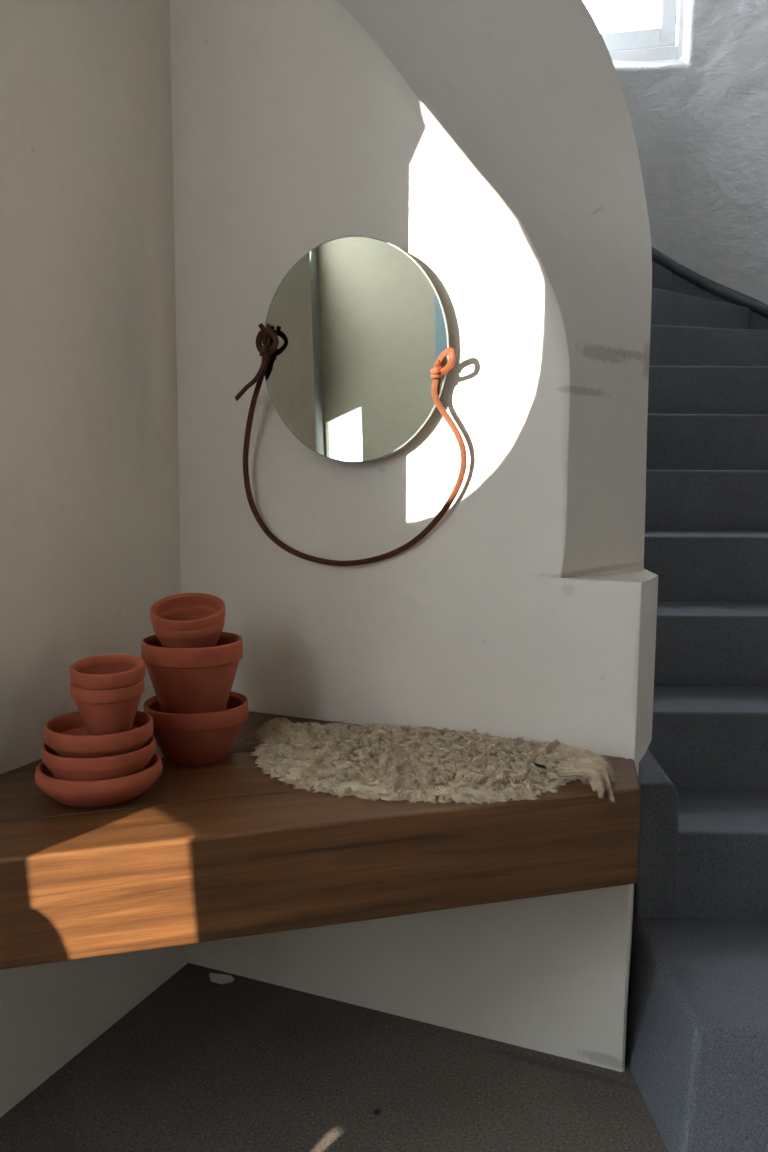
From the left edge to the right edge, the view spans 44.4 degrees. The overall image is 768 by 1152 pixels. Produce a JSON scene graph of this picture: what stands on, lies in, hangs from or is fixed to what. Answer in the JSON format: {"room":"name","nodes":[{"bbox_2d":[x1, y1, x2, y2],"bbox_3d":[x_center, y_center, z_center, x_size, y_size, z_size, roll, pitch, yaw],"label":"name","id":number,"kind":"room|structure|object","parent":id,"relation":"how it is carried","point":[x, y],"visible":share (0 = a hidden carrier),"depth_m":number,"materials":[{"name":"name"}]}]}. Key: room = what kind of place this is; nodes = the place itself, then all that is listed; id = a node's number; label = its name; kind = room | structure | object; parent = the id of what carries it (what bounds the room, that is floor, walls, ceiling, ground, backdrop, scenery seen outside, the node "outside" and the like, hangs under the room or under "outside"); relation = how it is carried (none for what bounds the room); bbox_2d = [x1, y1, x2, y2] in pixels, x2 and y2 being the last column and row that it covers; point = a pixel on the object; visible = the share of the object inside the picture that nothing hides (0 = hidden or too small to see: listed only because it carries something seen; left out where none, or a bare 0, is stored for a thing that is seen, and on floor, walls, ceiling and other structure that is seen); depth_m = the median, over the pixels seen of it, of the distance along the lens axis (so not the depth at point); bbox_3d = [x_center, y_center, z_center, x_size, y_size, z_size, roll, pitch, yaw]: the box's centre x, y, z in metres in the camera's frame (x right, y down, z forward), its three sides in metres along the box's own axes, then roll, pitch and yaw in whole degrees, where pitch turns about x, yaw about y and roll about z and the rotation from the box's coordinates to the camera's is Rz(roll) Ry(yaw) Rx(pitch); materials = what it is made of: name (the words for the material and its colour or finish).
{"room":"traditional dwelling","nodes":[
{"label":"traditional dwelling","id":0,"kind":"room"},
{"bbox_2d":[0,0,187,1117],"bbox_3d":[-0.957,-0.417,1.791,0.750,2.800,1.682,3,7,23],"label":"wall","id":1,"kind":"structure","parent":0,"point":[90,514],"depth_m":1.76,"materials":[{"name":"white paint"}]},
{"bbox_2d":[0,963,667,1151],"bbox_3d":[1.106,0.900,2.601,4.050,0.080,9.220,3,7,23],"label":"floor","id":2,"kind":"structure","parent":0,"point":[199,1064],"depth_m":1.75,"materials":[{"name":"concrete"}]},
{"bbox_2d":[209,973,233,983],"bbox_3d":[-0.368,0.903,2.115,0.063,0.008,0.029,3,7,23],"label":"flake","id":3,"kind":"object","parent":2,"relation":"on","point":[217,978],"visible":1,"depth_m":2.11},
{"bbox_2d":[625,261,767,1151],"bbox_3d":[1.414,-0.430,3.089,2.172,2.490,3.354,0,7,-2],"label":"staircase","id":4,"kind":"structure","parent":2,"relation":"on","point":[696,1051],"depth_m":2.26,"materials":[{"name":"grey concrete"}]},
{"bbox_2d":[170,0,657,1071],"bbox_3d":[0.222,-0.518,2.447,1.096,2.860,1.303,3,7,23],"label":"wall","id":5,"kind":"structure","parent":0,"point":[492,143],"depth_m":1.88,"materials":[{"name":"paint"}]},
{"bbox_2d":[0,711,640,969],"bbox_3d":[-0.184,0.448,1.448,1.021,0.168,1.038,3,7,23],"label":"bench","id":6,"kind":"object","parent":5,"relation":"attached to","point":[223,849],"visible":0.75,"depth_m":1.43,"materials":[{"name":"brown wood"}]},
{"bbox_2d":[35,753,162,807],"bbox_3d":[-0.460,0.326,1.525,0.198,0.052,0.198,3,7,23],"label":"dish","id":7,"kind":"object","parent":6,"relation":"on","point":[109,792],"visible":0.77,"depth_m":1.45,"materials":[{"name":"ceramic"}]},
{"bbox_2d":[41,735,155,780],"bbox_3d":[-0.459,0.300,1.522,0.176,0.065,0.176,3,7,23],"label":"planter","id":8,"kind":"object","parent":7,"relation":"in","point":[111,767],"visible":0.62,"depth_m":1.45,"materials":[{"name":"ceramic"}]},
{"bbox_2d":[44,711,152,757],"bbox_3d":[-0.458,0.262,1.518,0.167,0.056,0.167,3,7,23],"label":"planter","id":9,"kind":"object","parent":8,"relation":"in","point":[68,735],"visible":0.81,"depth_m":1.46,"materials":[{"name":"ceramic"}]},
{"bbox_2d":[70,679,144,734],"bbox_3d":[-0.442,0.206,1.512,0.114,0.088,0.115,-2,7,-22],"label":"flower pot","id":10,"kind":"object","parent":9,"relation":"in","point":[103,712],"visible":0.72,"depth_m":1.47,"materials":[{"name":"ceramic"}]},
{"bbox_2d":[70,654,145,689],"bbox_3d":[-0.441,0.176,1.508,0.117,0.082,0.117,6,9,38],"label":"flower pot","id":11,"kind":"object","parent":10,"relation":"in","point":[108,671],"visible":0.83,"depth_m":1.50,"materials":[{"name":"ceramic"}]},
{"bbox_2d":[143,691,248,764],"bbox_3d":[-0.342,0.278,1.724,0.188,0.102,0.188,3,7,23],"label":"flower pot","id":12,"kind":"object","parent":6,"relation":"on","point":[203,738],"visible":0.78,"depth_m":1.66,"materials":[{"name":"ceramic"}]},
{"bbox_2d":[141,632,242,713],"bbox_3d":[-0.347,0.184,1.713,0.180,0.140,0.180,3,7,23],"label":"flower pot","id":13,"kind":"object","parent":12,"relation":"in","point":[184,680],"visible":0.73,"depth_m":1.65,"materials":[{"name":"ceramic"}]},
{"bbox_2d":[152,605,224,647],"bbox_3d":[-0.353,0.109,1.706,0.128,0.095,0.128,5,8,35],"label":"flower pot","id":14,"kind":"object","parent":13,"relation":"in","point":[207,637],"visible":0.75,"depth_m":1.66,"materials":[{"name":"ceramic"}]},
{"bbox_2d":[150,593,225,630],"bbox_3d":[-0.354,0.087,1.705,0.134,0.099,0.133,5,8,35],"label":"flower pot","id":15,"kind":"object","parent":14,"relation":"in","point":[186,621],"visible":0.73,"depth_m":1.73,"materials":[{"name":"ceramic"}]},
{"bbox_2d":[241,717,614,804],"bbox_3d":[0.041,0.316,1.688,0.628,0.040,0.373,3,7,23],"label":"sheepskin rug","id":16,"kind":"object","parent":6,"relation":"on","point":[386,762],"visible":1,"depth_m":1.62,"materials":[{"name":"fur"}]},
{"bbox_2d":[235,236,466,565],"bbox_3d":[-0.078,-0.329,1.823,0.481,0.634,0.086,3,7,23],"label":"round mirror","id":17,"kind":"object","parent":5,"relation":"attached to","point":[357,356],"visible":1,"depth_m":1.81,"materials":[{"name":"grey mirror"}]},
{"bbox_2d":[263,237,446,461],"bbox_3d":[-0.061,-0.432,1.810,0.376,0.420,0.018,3,7,18],"label":"mirror glass","id":18,"kind":"object","parent":17,"relation":"attached to","point":[357,368],"depth_m":1.81,"materials":[{"name":"grey"}]},
{"bbox_2d":[612,0,767,304],"bbox_3d":[1.396,-1.680,3.013,3.990,5.050,3.338,3,7,23],"label":"wall","id":19,"kind":"structure","parent":0,"point":[699,118],"depth_m":4.47,"materials":[{"name":"white paint"}]},
{"bbox_2d":[601,0,683,60],"bbox_3d":[0.907,-3.153,4.643,1.350,1.608,0.060,2,7,14],"label":"window","id":20,"kind":"structure","parent":19,"relation":"in","point":[654,43],"depth_m":4.58,"materials":[{"name":"white paint"}]},
{"bbox_2d":[651,246,767,329],"bbox_3d":[1.316,-1.258,4.105,2.656,2.337,1.005,2,7,16],"label":"trim","id":21,"kind":"structure","parent":19,"relation":"attached to","point":[684,280],"depth_m":4.52,"materials":[{"name":"grey paint"}]}
]}

